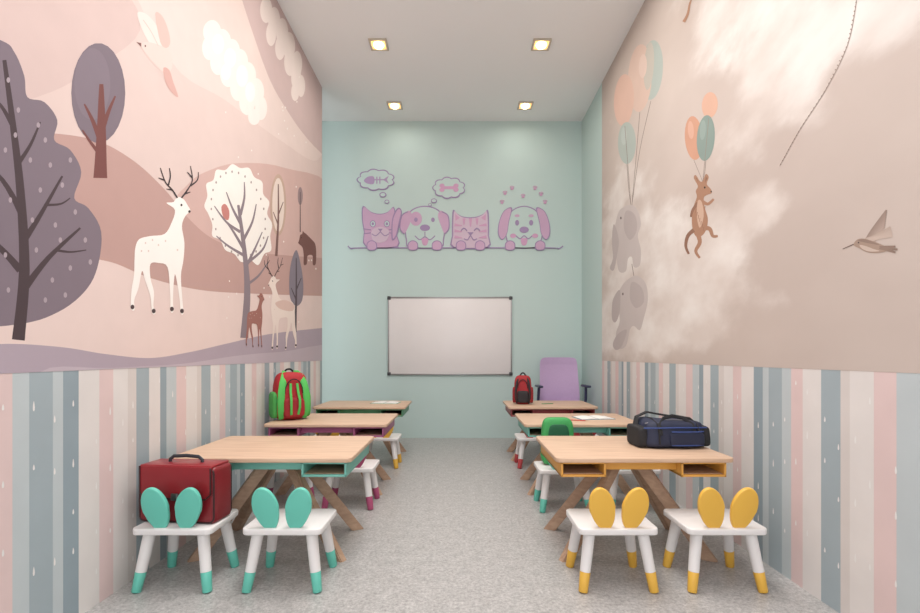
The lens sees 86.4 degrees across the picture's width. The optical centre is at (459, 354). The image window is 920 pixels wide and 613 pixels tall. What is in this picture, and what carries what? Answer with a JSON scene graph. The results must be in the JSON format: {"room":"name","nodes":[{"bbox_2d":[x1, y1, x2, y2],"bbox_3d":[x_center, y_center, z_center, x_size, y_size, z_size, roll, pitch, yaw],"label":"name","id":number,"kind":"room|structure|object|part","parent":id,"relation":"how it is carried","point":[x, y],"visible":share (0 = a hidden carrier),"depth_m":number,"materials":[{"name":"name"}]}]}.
{"room":"classroom","nodes":[
{"label":"classroom","id":0,"kind":"room"},
{"bbox_2d":[0,361,321,612],"bbox_3d":[-1.660,-1.000,2.240,0.121,4.200,6.880,0,0,0],"label":"wall","id":1,"kind":"structure","parent":0,"point":[74,445],"depth_m":2.13,"materials":[{"name":"paper"}]},
{"bbox_2d":[0,0,321,373],"bbox_3d":[-1.598,-1.518,2.240,0.002,3.165,6.880,0,0,0],"label":"wall mural","id":2,"kind":"object","parent":1,"relation":"attached to","point":[161,160],"visible":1,"depth_m":2.58,"materials":[{"name":"paper"}]},
{"bbox_2d":[322,121,581,437],"bbox_3d":[-0.582,-1.000,6.560,4.636,4.200,0.120,0,0,0],"label":"wall","id":3,"kind":"structure","parent":0,"point":[489,157],"depth_m":6.50,"materials":[{"name":"teal paint"}]},
{"bbox_2d":[387,296,512,375],"bbox_3d":[-0.133,-0.252,6.484,1.656,1.048,0.030,0,0,0],"label":"whiteboard","id":4,"kind":"object","parent":3,"relation":"attached to","point":[427,335],"visible":1,"depth_m":6.48,"materials":[{"name":"metal"}]},
{"bbox_2d":[348,169,562,250],"bbox_3d":[-0.060,-1.926,6.491,2.862,1.084,0.018,0,0,0],"label":"wall decal","id":5,"kind":"object","parent":3,"relation":"attached to","point":[423,227],"visible":1,"depth_m":6.49,"materials":[{"name":"pink paint"}]},
{"bbox_2d":[277,0,644,120],"bbox_3d":[-0.582,-3.160,2.710,4.636,0.120,7.820,0,0,0],"label":"ceiling","id":6,"kind":"structure","parent":0,"point":[445,60],"depth_m":5.09,"materials":[{"name":"paint"}]},
{"bbox_2d":[368,38,388,50],"bbox_3d":[-0.810,-3.090,4.885,0.180,0.060,0.180,0,0,0],"label":"recessed light","id":7,"kind":"object","parent":6,"relation":"in","point":[376,44],"visible":1,"depth_m":4.86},
{"bbox_2d":[386,102,402,109],"bbox_3d":[-0.810,-3.090,6.080,0.180,0.060,0.180,0,0,0],"label":"recessed light","id":8,"kind":"object","parent":6,"relation":"in","point":[391,105],"visible":1,"depth_m":6.06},
{"bbox_2d":[517,102,533,109],"bbox_3d":[0.810,-3.090,6.080,0.180,0.060,0.180,0,0,0],"label":"recessed light","id":9,"kind":"object","parent":6,"relation":"in","point":[521,105],"visible":1,"depth_m":6.06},
{"bbox_2d":[531,38,551,50],"bbox_3d":[0.810,-3.090,4.885,0.180,0.060,0.180,0,0,0],"label":"recessed light","id":10,"kind":"object","parent":6,"relation":"in","point":[539,44],"visible":1,"depth_m":4.86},
{"bbox_2d":[85,438,837,612],"bbox_3d":[-0.582,1.160,2.710,4.636,0.120,7.820,0,0,0],"label":"floor","id":11,"kind":"structure","parent":0,"point":[456,527],"depth_m":2.60,"materials":[{"name":"grey carpet"}]},
{"bbox_2d":[131,487,238,592],"bbox_3d":[-1.335,0.856,2.409,0.371,0.491,0.322,0,0,0],"label":"chair","id":12,"kind":"object","parent":11,"relation":"on","point":[188,504],"visible":0.97,"depth_m":2.27,"materials":[{"name":"white paint"}]},
{"bbox_3d":[-1.472,0.919,2.298,0.053,0.189,0.088,0,0,45],"label":"leg","id":13,"kind":"part","parent":12,"relation":"part of","materials":[{"name":"white paint"}]},
{"bbox_3d":[-1.412,0.713,2.272,0.122,0.205,0.049,0,0,0],"label":"ear backrest","id":14,"kind":"part","parent":12,"relation":"part of","materials":[{"name":"green paint"}]},
{"bbox_3d":[-1.472,0.919,2.522,0.088,0.189,0.053,0,0,45],"label":"leg","id":15,"kind":"part","parent":12,"relation":"part of","materials":[{"name":"white paint"}]},
{"bbox_2d":[139,454,231,523],"bbox_3d":[-1.346,0.643,2.401,0.390,0.317,0.165,0,0,6],"label":"briefcase","id":16,"kind":"object","parent":12,"relation":"on","point":[212,479],"visible":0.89,"depth_m":2.34,"materials":[{"name":"red leather"}]},
{"bbox_3d":[-1.345,0.510,2.408,0.188,0.050,0.011,0,0,6],"label":"carry handle","id":17,"kind":"part","parent":16,"relation":"part of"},
{"bbox_3d":[-1.335,0.817,2.410,0.370,0.030,0.310,0,0,0],"label":"seat","id":18,"kind":"part","parent":12,"relation":"part of","materials":[{"name":"white paint"}]},
{"bbox_3d":[-1.258,0.713,2.272,0.122,0.205,0.049,0,0,0],"label":"ear backrest","id":19,"kind":"part","parent":12,"relation":"part of","materials":[{"name":"green paint"}]},
{"bbox_3d":[-1.198,0.919,2.298,0.088,0.189,0.053,0,0,45],"label":"leg","id":20,"kind":"part","parent":12,"relation":"part of","materials":[{"name":"white paint"}]},
{"bbox_3d":[-1.198,0.919,2.522,0.053,0.189,0.088,0,0,45],"label":"leg","id":21,"kind":"part","parent":12,"relation":"part of","materials":[{"name":"white paint"}]},
{"bbox_2d":[168,436,373,562],"bbox_3d":[-1.035,0.815,2.865,0.950,0.570,0.700,0,0,0],"label":"school desk","id":22,"kind":"object","parent":11,"relation":"on","point":[315,458],"visible":0.84,"depth_m":2.73,"materials":[{"name":"brown wood"}]},
{"bbox_3d":[-1.252,0.830,2.713,0.451,0.539,0.045,0,0,-26],"label":"leg","id":23,"kind":"part","parent":22,"relation":"part of","materials":[{"name":"brown wood"}]},
{"bbox_3d":[-1.252,0.830,3.017,0.451,0.539,0.045,0,0,26],"label":"leg","id":24,"kind":"part","parent":22,"relation":"part of","materials":[{"name":"brown wood"}]},
{"bbox_3d":[-0.818,0.830,2.713,0.451,0.539,0.045,0,0,26],"label":"leg","id":25,"kind":"part","parent":22,"relation":"part of","materials":[{"name":"brown wood"}]},
{"bbox_3d":[-0.818,0.830,3.017,0.451,0.539,0.045,0,0,-26],"label":"leg","id":26,"kind":"part","parent":22,"relation":"part of","materials":[{"name":"brown wood"}]},
{"bbox_2d":[251,469,314,496],"bbox_3d":[-1.300,0.856,3.619,0.371,0.491,0.322,0,0,0],"label":"chair","id":27,"kind":"object","parent":11,"relation":"on","point":[270,486],"visible":0.06,"depth_m":3.72,"materials":[{"name":"white paint"}]},
{"bbox_3d":[-1.300,0.817,3.620,0.370,0.030,0.310,0,0,0],"label":"seat","id":28,"kind":"part","parent":27,"relation":"part of","materials":[{"name":"white paint"}]},
{"bbox_3d":[-1.437,0.919,3.732,0.053,0.189,0.088,0,0,-45],"label":"leg","id":29,"kind":"part","parent":27,"relation":"part of","materials":[{"name":"white paint"}]},
{"bbox_3d":[-1.163,0.919,3.732,0.053,0.189,0.088,0,0,45],"label":"leg","id":30,"kind":"part","parent":27,"relation":"part of","materials":[{"name":"white paint"}]},
{"bbox_2d":[242,487,336,592],"bbox_3d":[-0.825,0.856,2.409,0.371,0.491,0.322,0,0,0],"label":"chair","id":31,"kind":"object","parent":11,"relation":"on","point":[298,517],"visible":1,"depth_m":2.27,"materials":[{"name":"white paint"}]},
{"bbox_3d":[-0.962,0.919,2.298,0.053,0.189,0.088,0,0,45],"label":"leg","id":32,"kind":"part","parent":31,"relation":"part of","materials":[{"name":"white paint"}]},
{"bbox_3d":[-0.902,0.713,2.272,0.122,0.205,0.049,0,0,0],"label":"ear backrest","id":33,"kind":"part","parent":31,"relation":"part of","materials":[{"name":"green paint"}]},
{"bbox_3d":[-0.962,0.919,2.522,0.088,0.189,0.053,0,0,45],"label":"leg","id":34,"kind":"part","parent":31,"relation":"part of","materials":[{"name":"white paint"}]},
{"bbox_3d":[-0.825,0.817,2.410,0.370,0.030,0.310,0,0,0],"label":"seat","id":35,"kind":"part","parent":31,"relation":"part of","materials":[{"name":"white paint"}]},
{"bbox_3d":[-0.748,0.713,2.272,0.122,0.205,0.049,0,0,0],"label":"ear backrest","id":36,"kind":"part","parent":31,"relation":"part of","materials":[{"name":"green paint"}]},
{"bbox_3d":[-0.688,0.919,2.298,0.053,0.189,0.088,0,0,-45],"label":"leg","id":37,"kind":"part","parent":31,"relation":"part of","materials":[{"name":"white paint"}]},
{"bbox_3d":[-0.688,0.919,2.522,0.053,0.189,0.088,0,0,45],"label":"leg","id":38,"kind":"part","parent":31,"relation":"part of","materials":[{"name":"white paint"}]},
{"bbox_2d":[313,433,339,435],"bbox_3d":[-1.280,0.856,4.879,0.371,0.491,0.322,0,0,0],"label":"chair","id":39,"kind":"object","parent":11,"relation":"on","point":[332,434],"visible":0.04,"depth_m":4.74,"materials":[{"name":"white paint"}]},
{"bbox_2d":[264,413,397,495],"bbox_3d":[-1.035,0.815,4.100,0.950,0.570,0.700,0,0,0],"label":"school desk","id":40,"kind":"object","parent":11,"relation":"on","point":[324,424],"visible":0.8,"depth_m":3.88,"materials":[{"name":"brown wood"}]},
{"bbox_2d":[269,368,310,419],"bbox_3d":[-1.403,0.319,4.048,0.314,0.421,0.304,0,0,-36],"label":"backpack","id":41,"kind":"object","parent":40,"relation":"on","point":[290,397],"visible":1,"depth_m":3.95,"materials":[{"name":"fabric"}]},
{"bbox_3d":[-1.252,0.830,3.948,0.451,0.539,0.045,0,0,-26],"label":"leg","id":42,"kind":"part","parent":40,"relation":"part of","materials":[{"name":"brown wood"}]},
{"bbox_3d":[-0.818,0.830,3.948,0.451,0.539,0.045,0,0,26],"label":"leg","id":43,"kind":"part","parent":40,"relation":"part of","materials":[{"name":"brown wood"}]},
{"bbox_3d":[-0.818,0.830,4.252,0.451,0.539,0.045,0,0,-26],"label":"leg","id":44,"kind":"part","parent":40,"relation":"part of","materials":[{"name":"brown wood"}]},
{"bbox_2d":[321,455,379,509],"bbox_3d":[-0.800,0.856,3.619,0.371,0.491,0.322,0,0,0],"label":"chair","id":45,"kind":"object","parent":11,"relation":"on","point":[367,467],"visible":0.49,"depth_m":3.49,"materials":[{"name":"white paint"}]},
{"bbox_3d":[-0.937,0.919,3.508,0.053,0.189,0.088,0,0,45],"label":"leg","id":46,"kind":"part","parent":45,"relation":"part of","materials":[{"name":"white paint"}]},
{"bbox_3d":[-0.937,0.919,3.732,0.088,0.189,0.053,0,0,45],"label":"leg","id":47,"kind":"part","parent":45,"relation":"part of","materials":[{"name":"white paint"}]},
{"bbox_3d":[-0.723,0.713,3.482,0.122,0.205,0.049,0,0,0],"label":"ear backrest","id":48,"kind":"part","parent":45,"relation":"part of","materials":[{"name":"paint"}]},
{"bbox_3d":[-0.800,0.817,3.620,0.370,0.030,0.310,0,0,0],"label":"seat","id":49,"kind":"part","parent":45,"relation":"part of","materials":[{"name":"white paint"}]},
{"bbox_3d":[-0.663,0.919,3.508,0.088,0.189,0.053,0,0,45],"label":"leg","id":50,"kind":"part","parent":45,"relation":"part of","materials":[{"name":"white paint"}]},
{"bbox_3d":[-0.663,0.919,3.732,0.053,0.189,0.088,0,0,45],"label":"leg","id":51,"kind":"part","parent":45,"relation":"part of","materials":[{"name":"white paint"}]},
{"bbox_2d":[313,401,411,455],"bbox_3d":[-1.035,0.815,5.350,0.950,0.570,0.700,0,0,0],"label":"school desk","id":52,"kind":"object","parent":11,"relation":"on","point":[401,408],"visible":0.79,"depth_m":5.14,"materials":[{"name":"brown wood"}]},
{"bbox_2d":[370,401,399,403],"bbox_3d":[-0.820,0.524,5.420,0.300,0.012,0.210,0,0,6],"label":"open notebook","id":53,"kind":"object","parent":52,"relation":"on","point":[378,402],"visible":1,"depth_m":5.36,"materials":[{"name":"paper"}]},
{"bbox_3d":[-0.818,0.830,5.198,0.451,0.539,0.045,0,0,26],"label":"leg","id":54,"kind":"part","parent":52,"relation":"part of","materials":[{"name":"brown wood"}]},
{"bbox_3d":[-0.818,0.830,5.502,0.451,0.539,0.045,0,0,-26],"label":"leg","id":55,"kind":"part","parent":52,"relation":"part of","materials":[{"name":"brown wood"}]},
{"bbox_2d":[369,426,401,468],"bbox_3d":[-0.780,0.856,4.879,0.371,0.491,0.322,0,0,0],"label":"chair","id":56,"kind":"object","parent":11,"relation":"on","point":[394,438],"visible":0.42,"depth_m":4.75,"materials":[{"name":"white paint"}]},
{"bbox_3d":[-0.780,0.817,4.880,0.370,0.030,0.310,0,0,0],"label":"seat","id":57,"kind":"part","parent":56,"relation":"part of","materials":[{"name":"white paint"}]},
{"bbox_3d":[-0.703,0.713,4.742,0.122,0.205,0.049,0,0,0],"label":"ear backrest","id":58,"kind":"part","parent":56,"relation":"part of","materials":[{"name":"yellow paint"}]},
{"bbox_3d":[-0.643,0.919,4.768,0.088,0.189,0.053,0,0,45],"label":"leg","id":59,"kind":"part","parent":56,"relation":"part of","materials":[{"name":"white paint"}]},
{"bbox_3d":[-0.643,0.919,4.992,0.053,0.189,0.088,0,0,45],"label":"leg","id":60,"kind":"part","parent":56,"relation":"part of","materials":[{"name":"white paint"}]},
{"bbox_2d":[514,433,536,468],"bbox_3d":[0.740,0.856,4.879,0.371,0.491,0.322,0,0,0],"label":"chair","id":61,"kind":"object","parent":11,"relation":"on","point":[521,438],"visible":0.3,"depth_m":4.75,"materials":[{"name":"white paint"}]},
{"bbox_3d":[0.603,0.919,4.992,0.088,0.189,0.053,0,0,45],"label":"leg","id":62,"kind":"part","parent":61,"relation":"part of","materials":[{"name":"white paint"}]},
{"bbox_3d":[0.603,0.919,4.768,0.053,0.189,0.088,0,0,45],"label":"leg","id":63,"kind":"part","parent":61,"relation":"part of","materials":[{"name":"white paint"}]},
{"bbox_3d":[0.740,0.817,4.880,0.370,0.030,0.310,0,0,0],"label":"seat","id":64,"kind":"part","parent":61,"relation":"part of","materials":[{"name":"white paint"}]},
{"bbox_2d":[503,401,597,460],"bbox_3d":[0.955,0.815,5.350,0.920,0.570,0.700,0,0,0],"label":"school desk","id":65,"kind":"object","parent":11,"relation":"on","point":[512,408],"visible":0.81,"depth_m":5.14,"materials":[{"name":"brown wood"}]},
{"bbox_3d":[0.738,0.830,5.502,0.451,0.539,0.045,0,0,26],"label":"leg","id":66,"kind":"part","parent":65,"relation":"part of","materials":[{"name":"brown wood"}]},
{"bbox_3d":[0.738,0.830,5.198,0.451,0.539,0.045,0,0,-26],"label":"leg","id":67,"kind":"part","parent":65,"relation":"part of","materials":[{"name":"brown wood"}]},
{"bbox_2d":[512,372,532,403],"bbox_3d":[0.681,0.358,5.307,0.224,0.344,0.190,0,0,8],"label":"backpack","id":68,"kind":"object","parent":65,"relation":"on","point":[522,392],"visible":1,"depth_m":5.24,"materials":[{"name":"fabric"}]},
{"bbox_2d":[533,461,589,512],"bbox_3d":[0.740,0.856,3.559,0.371,0.491,0.322,0,0,0],"label":"chair","id":69,"kind":"object","parent":11,"relation":"on","point":[545,471],"visible":0.45,"depth_m":3.43,"materials":[{"name":"white paint"}]},
{"bbox_3d":[0.603,0.919,3.672,0.088,0.189,0.053,0,0,45],"label":"leg","id":70,"kind":"part","parent":69,"relation":"part of","materials":[{"name":"white paint"}]},
{"bbox_3d":[0.603,0.919,3.448,0.053,0.189,0.088,0,0,45],"label":"leg","id":71,"kind":"part","parent":69,"relation":"part of","materials":[{"name":"white paint"}]},
{"bbox_3d":[0.740,0.817,3.560,0.370,0.030,0.310,0,0,0],"label":"seat","id":72,"kind":"part","parent":69,"relation":"part of","materials":[{"name":"white paint"}]},
{"bbox_2d":[540,417,573,464],"bbox_3d":[0.715,0.630,3.593,0.241,0.345,0.120,0,0,0],"label":"backpack","id":73,"kind":"object","parent":69,"relation":"on","point":[551,426],"visible":0.55,"depth_m":3.55,"materials":[{"name":"green fabric"}]},
{"bbox_3d":[0.715,0.627,3.548,0.159,0.250,0.029,0,0,0],"label":"panel","id":74,"kind":"part","parent":73,"relation":"part of","materials":[{"name":"green fabric"}]},
{"bbox_3d":[0.877,0.919,3.672,0.053,0.189,0.088,0,0,45],"label":"leg","id":75,"kind":"part","parent":69,"relation":"part of","materials":[{"name":"white paint"}]},
{"bbox_3d":[0.877,0.919,3.448,0.088,0.189,0.053,0,0,45],"label":"leg","id":76,"kind":"part","parent":69,"relation":"part of","materials":[{"name":"white paint"}]},
{"bbox_2d":[535,357,590,442],"bbox_3d":[1.250,0.565,6.005,0.635,1.070,0.570,0,0,-3],"label":"office chair","id":77,"kind":"object","parent":11,"relation":"on","point":[559,381],"visible":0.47,"depth_m":6.17,"materials":[{"name":"purple fabric"}]},
{"bbox_3d":[0.986,0.526,5.966,0.105,0.320,0.260,0,0,-3],"label":"armrest","id":78,"kind":"part","parent":77,"relation":"part of","materials":[{"name":"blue plastic"}]},
{"bbox_3d":[1.241,0.345,6.165,0.501,0.630,0.109,0,0,-3],"label":"backrest","id":79,"kind":"part","parent":77,"relation":"part of","materials":[{"name":"purple fabric"}]},
{"bbox_3d":[1.516,0.526,5.994,0.105,0.320,0.260,0,0,-3],"label":"armrest","id":80,"kind":"part","parent":77,"relation":"part of","materials":[{"name":"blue plastic"}]},
{"bbox_2d":[515,413,632,495],"bbox_3d":[0.955,0.815,4.100,0.920,0.570,0.700,0,0,0],"label":"school desk","id":81,"kind":"object","parent":11,"relation":"on","point":[530,423],"visible":0.56,"depth_m":3.90,"materials":[{"name":"brown wood"}]},
{"bbox_3d":[0.738,0.830,4.252,0.451,0.539,0.045,0,0,26],"label":"leg","id":82,"kind":"part","parent":81,"relation":"part of","materials":[{"name":"brown wood"}]},
{"bbox_3d":[0.738,0.830,3.948,0.451,0.539,0.045,0,0,-26],"label":"leg","id":83,"kind":"part","parent":81,"relation":"part of","materials":[{"name":"brown wood"}]},
{"bbox_2d":[572,415,613,419],"bbox_3d":[1.120,0.524,4.120,0.300,0.012,0.210,0,0,-9],"label":"open notebook","id":84,"kind":"object","parent":81,"relation":"on","point":[581,417],"visible":1,"depth_m":4.08,"materials":[{"name":"paper"}]},
{"bbox_3d":[1.172,0.830,3.948,0.451,0.539,0.045,0,0,26],"label":"leg","id":85,"kind":"part","parent":81,"relation":"part of","materials":[{"name":"brown wood"}]},
{"bbox_2d":[566,487,658,592],"bbox_3d":[0.735,0.856,2.409,0.371,0.491,0.322,0,0,0],"label":"chair","id":86,"kind":"object","parent":11,"relation":"on","point":[601,518],"visible":1,"depth_m":2.27,"materials":[{"name":"white paint"}]},
{"bbox_3d":[0.598,0.919,2.522,0.053,0.189,0.088,0,0,-45],"label":"leg","id":87,"kind":"part","parent":86,"relation":"part of","materials":[{"name":"white paint"}]},
{"bbox_3d":[0.598,0.919,2.298,0.053,0.189,0.088,0,0,45],"label":"leg","id":88,"kind":"part","parent":86,"relation":"part of","materials":[{"name":"white paint"}]},
{"bbox_3d":[0.658,0.713,2.272,0.122,0.205,0.049,0,0,0],"label":"ear backrest","id":89,"kind":"part","parent":86,"relation":"part of","materials":[{"name":"yellow paint"}]},
{"bbox_3d":[0.735,0.817,2.410,0.370,0.030,0.310,0,0,0],"label":"seat","id":90,"kind":"part","parent":86,"relation":"part of","materials":[{"name":"white paint"}]},
{"bbox_3d":[0.872,0.919,2.522,0.053,0.189,0.088,0,0,45],"label":"leg","id":91,"kind":"part","parent":86,"relation":"part of","materials":[{"name":"white paint"}]},
{"bbox_3d":[0.812,0.713,2.272,0.122,0.205,0.049,0,0,0],"label":"ear backrest","id":92,"kind":"part","parent":86,"relation":"part of","materials":[{"name":"yellow paint"}]},
{"bbox_3d":[0.872,0.919,2.298,0.053,0.189,0.088,0,0,-45],"label":"leg","id":93,"kind":"part","parent":86,"relation":"part of","materials":[{"name":"white paint"}]},
{"bbox_2d":[600,469,660,512],"bbox_3d":[1.220,0.856,3.559,0.371,0.491,0.322,0,0,0],"label":"chair","id":94,"kind":"object","parent":11,"relation":"on","point":[613,490],"visible":0.11,"depth_m":3.42,"materials":[{"name":"white paint"}]},
{"bbox_3d":[1.083,0.919,3.448,0.053,0.189,0.088,0,0,45],"label":"leg","id":95,"kind":"part","parent":94,"relation":"part of","materials":[{"name":"white paint"}]},
{"bbox_3d":[1.220,0.817,3.560,0.370,0.030,0.310,0,0,0],"label":"seat","id":96,"kind":"part","parent":94,"relation":"part of","materials":[{"name":"white paint"}]},
{"bbox_2d":[536,436,732,561],"bbox_3d":[0.955,0.815,2.865,0.920,0.570,0.700,0,0,0],"label":"school desk","id":97,"kind":"object","parent":11,"relation":"on","point":[590,458],"visible":0.84,"depth_m":2.70,"materials":[{"name":"brown wood"}]},
{"bbox_3d":[0.738,0.830,3.017,0.451,0.539,0.045,0,0,26],"label":"leg","id":98,"kind":"part","parent":97,"relation":"part of","materials":[{"name":"brown wood"}]},
{"bbox_3d":[0.738,0.830,2.713,0.451,0.539,0.045,0,0,-26],"label":"leg","id":99,"kind":"part","parent":97,"relation":"part of","materials":[{"name":"brown wood"}]},
{"bbox_3d":[1.172,0.830,3.017,0.451,0.539,0.045,0,0,-26],"label":"leg","id":100,"kind":"part","parent":97,"relation":"part of","materials":[{"name":"brown wood"}]},
{"bbox_2d":[627,411,710,447],"bbox_3d":[1.223,0.432,2.870,0.432,0.195,0.268,0,0,-4],"label":"duffel bag","id":101,"kind":"object","parent":97,"relation":"on","point":[668,431],"visible":1,"depth_m":2.77,"materials":[{"name":"blue fabric"}]},
{"bbox_3d":[1.226,0.397,2.793,0.222,0.111,0.084,0,0,-4],"label":"carry handle","id":102,"kind":"part","parent":101,"relation":"part of","materials":[{"name":"black fabric"}]},
{"bbox_3d":[1.172,0.830,2.713,0.451,0.539,0.045,0,0,26],"label":"leg","id":103,"kind":"part","parent":97,"relation":"part of","materials":[{"name":"brown wood"}]},
{"bbox_2d":[662,487,767,592],"bbox_3d":[1.240,0.856,2.409,0.371,0.491,0.322,0,0,0],"label":"chair","id":104,"kind":"object","parent":11,"relation":"on","point":[711,517],"visible":1,"depth_m":2.27,"materials":[{"name":"white paint"}]},
{"bbox_3d":[1.103,0.919,2.522,0.088,0.189,0.053,0,0,45],"label":"leg","id":105,"kind":"part","parent":104,"relation":"part of","materials":[{"name":"white paint"}]},
{"bbox_3d":[1.103,0.919,2.298,0.053,0.189,0.088,0,0,45],"label":"leg","id":106,"kind":"part","parent":104,"relation":"part of","materials":[{"name":"white paint"}]},
{"bbox_3d":[1.163,0.713,2.272,0.122,0.205,0.049,0,0,0],"label":"ear backrest","id":107,"kind":"part","parent":104,"relation":"part of","materials":[{"name":"yellow paint"}]},
{"bbox_3d":[1.240,0.817,2.410,0.370,0.030,0.310,0,0,0],"label":"seat","id":108,"kind":"part","parent":104,"relation":"part of","materials":[{"name":"white paint"}]},
{"bbox_3d":[1.377,0.919,2.522,0.053,0.189,0.088,0,0,45],"label":"leg","id":109,"kind":"part","parent":104,"relation":"part of","materials":[{"name":"white paint"}]},
{"bbox_3d":[1.317,0.713,2.272,0.122,0.205,0.049,0,0,0],"label":"ear backrest","id":110,"kind":"part","parent":104,"relation":"part of","materials":[{"name":"yellow paint"}]},
{"bbox_3d":[1.377,0.919,2.298,0.088,0.189,0.053,0,0,45],"label":"leg","id":111,"kind":"part","parent":104,"relation":"part of","materials":[{"name":"white paint"}]},
{"bbox_2d":[582,84,919,612],"bbox_3d":[1.676,-1.000,2.650,0.121,4.200,7.700,0,0,0],"label":"wall","id":112,"kind":"structure","parent":0,"point":[830,458],"depth_m":2.31,"materials":[{"name":"paper"}]},
{"bbox_2d":[602,0,919,372],"bbox_3d":[1.615,-1.518,2.188,0.001,3.165,6.775,0,0,0],"label":"wall mural","id":113,"kind":"object","parent":112,"relation":"attached to","point":[761,158],"visible":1,"depth_m":2.60,"materials":[{"name":"paper"}]}
]}

